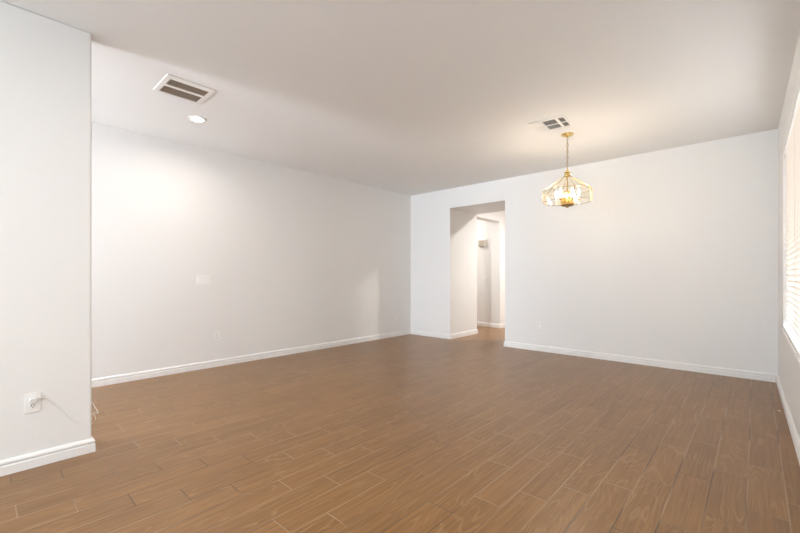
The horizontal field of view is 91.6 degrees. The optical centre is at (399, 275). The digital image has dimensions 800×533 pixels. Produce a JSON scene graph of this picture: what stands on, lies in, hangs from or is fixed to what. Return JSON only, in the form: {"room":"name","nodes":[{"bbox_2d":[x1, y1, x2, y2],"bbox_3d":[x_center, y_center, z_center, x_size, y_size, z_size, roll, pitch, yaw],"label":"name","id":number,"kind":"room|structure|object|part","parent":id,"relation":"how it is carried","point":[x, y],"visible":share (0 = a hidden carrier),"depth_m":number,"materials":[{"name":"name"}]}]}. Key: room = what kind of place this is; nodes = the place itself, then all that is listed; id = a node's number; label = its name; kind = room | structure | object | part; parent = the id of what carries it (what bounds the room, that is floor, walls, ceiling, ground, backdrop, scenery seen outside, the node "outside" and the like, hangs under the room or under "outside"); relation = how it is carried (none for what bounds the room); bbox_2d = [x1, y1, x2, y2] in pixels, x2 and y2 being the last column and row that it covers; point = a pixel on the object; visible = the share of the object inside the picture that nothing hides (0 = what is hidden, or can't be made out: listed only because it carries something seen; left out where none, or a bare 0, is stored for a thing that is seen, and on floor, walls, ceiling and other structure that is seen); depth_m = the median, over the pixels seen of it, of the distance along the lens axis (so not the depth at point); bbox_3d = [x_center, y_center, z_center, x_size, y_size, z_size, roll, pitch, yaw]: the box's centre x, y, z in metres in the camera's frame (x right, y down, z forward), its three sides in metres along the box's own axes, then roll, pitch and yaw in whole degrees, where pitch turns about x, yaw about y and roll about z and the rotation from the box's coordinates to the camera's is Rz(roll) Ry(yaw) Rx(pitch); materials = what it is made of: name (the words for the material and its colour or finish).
{"room":"empty living room","nodes":[
{"label":"empty living room","id":0,"kind":"room"},
{"bbox_2d":[0,1,94,476],"bbox_3d":[-3.913,-0.220,0.552,0.136,2.740,5.537,0,0,42],"label":"wall","id":1,"kind":"structure","parent":0,"point":[46,63],"depth_m":2.38,"materials":[{"name":"paint"}]},
{"bbox_2d":[24,392,40,413],"bbox_3d":[-2.207,0.762,2.337,0.009,0.117,0.072,0,0,42],"label":"wall outlet","id":2,"kind":"object","parent":1,"relation":"attached to","point":[28,407],"visible":1,"depth_m":2.33,"materials":[{"name":"white plastic"}]},
{"bbox_2d":[29,404,36,408],"bbox_3d":[-2.205,0.781,2.336,0.003,0.026,0.034,0,0,42],"label":"receptacle","id":3,"kind":"object","parent":2,"relation":"attached to","point":[31,406],"depth_m":2.34,"materials":[{"name":"white plastic"}]},
{"bbox_2d":[29,397,78,422],"bbox_3d":[-2.131,0.837,2.405,0.027,0.215,0.238,0,0,38],"label":"power cord","id":4,"kind":"object","parent":1,"relation":"attached to","point":[34,399],"visible":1,"depth_m":2.33,"materials":[{"name":"white plastic"}]},
{"bbox_2d":[92,122,410,378],"bbox_3d":[-3.500,-0.220,3.772,0.145,2.740,10.850,0,0,42],"label":"wall","id":5,"kind":"structure","parent":0,"point":[293,258],"depth_m":5.02,"materials":[{"name":"paint"}]},
{"bbox_2d":[197,275,210,284],"bbox_3d":[-2.431,0.050,4.823,0.014,0.117,0.163,0,0,42],"label":"switch plate","id":6,"kind":"object","parent":5,"relation":"attached to","point":[201,279],"visible":1,"depth_m":4.82,"materials":[{"name":"white plastic"}]},
{"bbox_2d":[214,331,219,340],"bbox_3d":[-2.326,0.767,4.943,0.009,0.117,0.072,0,0,42],"label":"wall outlet","id":7,"kind":"object","parent":5,"relation":"attached to","point":[216,334],"visible":1,"depth_m":4.95,"materials":[{"name":"white plastic"}]},
{"bbox_2d":[92,329,410,387],"bbox_3d":[-3.440,1.106,3.717,0.016,0.088,10.850,0,0,42],"label":"baseboard","id":8,"kind":"structure","parent":5,"relation":"attached to","point":[97,382],"depth_m":5.03,"materials":[{"name":"paint"}]},
{"bbox_2d":[0,326,799,532],"bbox_3d":[-0.456,1.200,3.802,7.000,0.100,15.400,0,0,42],"label":"floor","id":9,"kind":"structure","parent":0,"point":[410,433],"depth_m":2.54,"materials":[{"name":"brown wood"}]},
{"bbox_2d":[0,0,799,195],"bbox_3d":[-0.456,-1.650,3.802,7.000,0.120,15.400,0,0,42],"label":"ceiling","id":10,"kind":"structure","parent":0,"point":[406,97],"depth_m":3.13,"materials":[{"name":"paint"}]},
{"bbox_2d":[153,74,216,103],"bbox_3d":[-1.835,-1.586,3.318,0.372,0.009,0.376,0,0,42],"label":"ceiling vent","id":11,"kind":"object","parent":10,"relation":"in","point":[172,85],"visible":1,"depth_m":3.30,"materials":[{"name":"metal"}]},
{"bbox_2d":[188,116,206,122],"bbox_3d":[-2.051,-1.586,3.939,0.174,0.006,0.174,0,0,42],"label":"recessed light","id":12,"kind":"object","parent":10,"relation":"in","point":[199,119],"visible":1,"depth_m":3.94,"materials":[{"name":"plastic"}]},
{"bbox_2d":[528,115,571,132],"bbox_3d":[1.570,-1.585,4.067,0.350,0.010,0.320,0,0,38],"label":"ceiling vent","id":13,"kind":"object","parent":10,"relation":"in","point":[560,121],"visible":1,"depth_m":4.06,"materials":[{"name":"metal"}]},
{"bbox_2d":[542,132,592,207],"bbox_3d":[1.877,-1.177,4.363,0.497,0.826,0.497,0,0,31],"label":"chandelier","id":14,"kind":"object","parent":10,"relation":"hanging from","point":[567,198],"visible":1,"depth_m":4.33,"materials":[{"name":"gold metal"}]},
{"bbox_3d":[1.877,-0.975,4.363,0.497,0.291,0.497,0,0,31],"label":"shade frame","id":15,"kind":"part","parent":14,"relation":"part of","materials":[{"name":"gold metal"}]},
{"bbox_3d":[1.877,-0.783,4.363,0.142,0.038,0.142,0,0,42],"label":"dish","id":16,"kind":"part","parent":14,"relation":"part of","materials":[{"name":"gold metal"}]},
{"bbox_2d":[477,211,504,323],"bbox_3d":[1.759,-0.220,9.756,2.240,2.740,3.220,0,0,42],"label":"wall","id":17,"kind":"structure","parent":0,"point":[490,226],"depth_m":8.73,"materials":[{"name":"paint"}]},
{"bbox_2d":[478,240,485,246],"bbox_3d":[1.882,-0.750,8.909,0.185,0.150,0.064,0,0,42],"label":"door chime","id":18,"kind":"object","parent":17,"relation":"attached to","point":[481,243],"visible":1,"depth_m":8.89,"materials":[{"name":"plastic"}]},
{"bbox_2d":[477,322,490,326],"bbox_3d":[1.328,1.106,9.448,2.020,0.088,0.016,0,0,42],"label":"baseboard","id":19,"kind":"structure","parent":17,"relation":"attached to","point":[478,323],"depth_m":8.90,"materials":[{"name":"paint"}]},
{"bbox_2d":[490,323,499,327],"bbox_3d":[2.122,1.106,8.655,0.252,0.088,0.016,0,0,42],"label":"baseboard","id":20,"kind":"structure","parent":17,"relation":"attached to","point":[491,324],"depth_m":8.64,"materials":[{"name":"paint"}]},
{"bbox_2d":[411,129,777,373],"bbox_3d":[2.062,-0.220,6.669,6.850,2.740,0.930,0,0,42],"label":"wall","id":21,"kind":"structure","parent":0,"point":[673,255],"depth_m":5.13,"materials":[{"name":"paint"}]},
{"bbox_2d":[411,330,449,338],"bbox_3d":[0.562,1.106,7.398,0.963,0.088,0.016,0,0,42],"label":"baseboard","id":22,"kind":"structure","parent":21,"relation":"attached to","point":[415,332],"depth_m":7.36,"materials":[{"name":"paint"}]},
{"bbox_2d":[450,329,477,338],"bbox_3d":[1.231,1.106,7.428,0.016,0.088,0.962,0,0,42],"label":"baseboard","id":23,"kind":"structure","parent":21,"relation":"attached to","point":[471,332],"depth_m":7.39,"materials":[{"name":"paint"}]},
{"bbox_2d":[504,341,776,382],"bbox_3d":[2.886,1.106,5.276,3.216,0.088,0.016,0,0,42],"label":"baseboard","id":24,"kind":"structure","parent":21,"relation":"attached to","point":[745,374],"depth_m":4.95,"materials":[{"name":"paint"}]},
{"bbox_2d":[778,31,799,439],"bbox_3d":[0.535,-0.220,0.087,0.160,2.740,10.853,0,0,42],"label":"wall","id":25,"kind":"structure","parent":0,"point":[788,367],"depth_m":3.61,"materials":[{"name":"paint"}]},
{"bbox_2d":[776,374,799,464],"bbox_3d":[0.470,1.106,0.146,0.016,0.088,10.851,0,0,42],"label":"baseboard","id":26,"kind":"structure","parent":25,"relation":"attached to","point":[794,435],"depth_m":2.94,"materials":[{"name":"paint"}]},
{"bbox_2d":[781,300,799,366],"bbox_3d":[2.881,-0.355,2.779,0.152,1.709,2.190,0,0,42],"label":"window","id":27,"kind":"structure","parent":25,"relation":"in","point":[792,348],"depth_m":2.68,"materials":[{"name":"plastic"}]},
{"bbox_3d":[2.867,0.489,2.792,0.112,0.020,2.190,0,0,42],"label":"sill","id":28,"kind":"part","parent":27,"relation":"part of","materials":[{"name":"paint"}]},
{"bbox_2d":[783,68,799,357],"bbox_3d":[2.853,-0.366,2.805,0.051,1.686,2.182,0,0,42],"label":"blind","id":29,"kind":"object","parent":25,"relation":"attached to","point":[791,145],"visible":1,"depth_m":2.86,"materials":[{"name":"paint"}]},
{"bbox_3d":[2.853,0.468,2.805,0.050,0.018,2.182,0,0,42],"label":"rail","id":30,"kind":"part","parent":29,"relation":"part of","materials":[{"name":"paint"}]},
{"bbox_3d":[2.855,-1.172,2.803,0.045,0.074,2.182,0,0,42],"label":"head rail","id":31,"kind":"part","parent":29,"relation":"part of","materials":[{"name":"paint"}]},
{"bbox_3d":[2.610,-0.343,2.539,0.050,1.615,0.002,0,0,42],"label":"ladder cord","id":32,"kind":"part","parent":29,"relation":"part of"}
]}

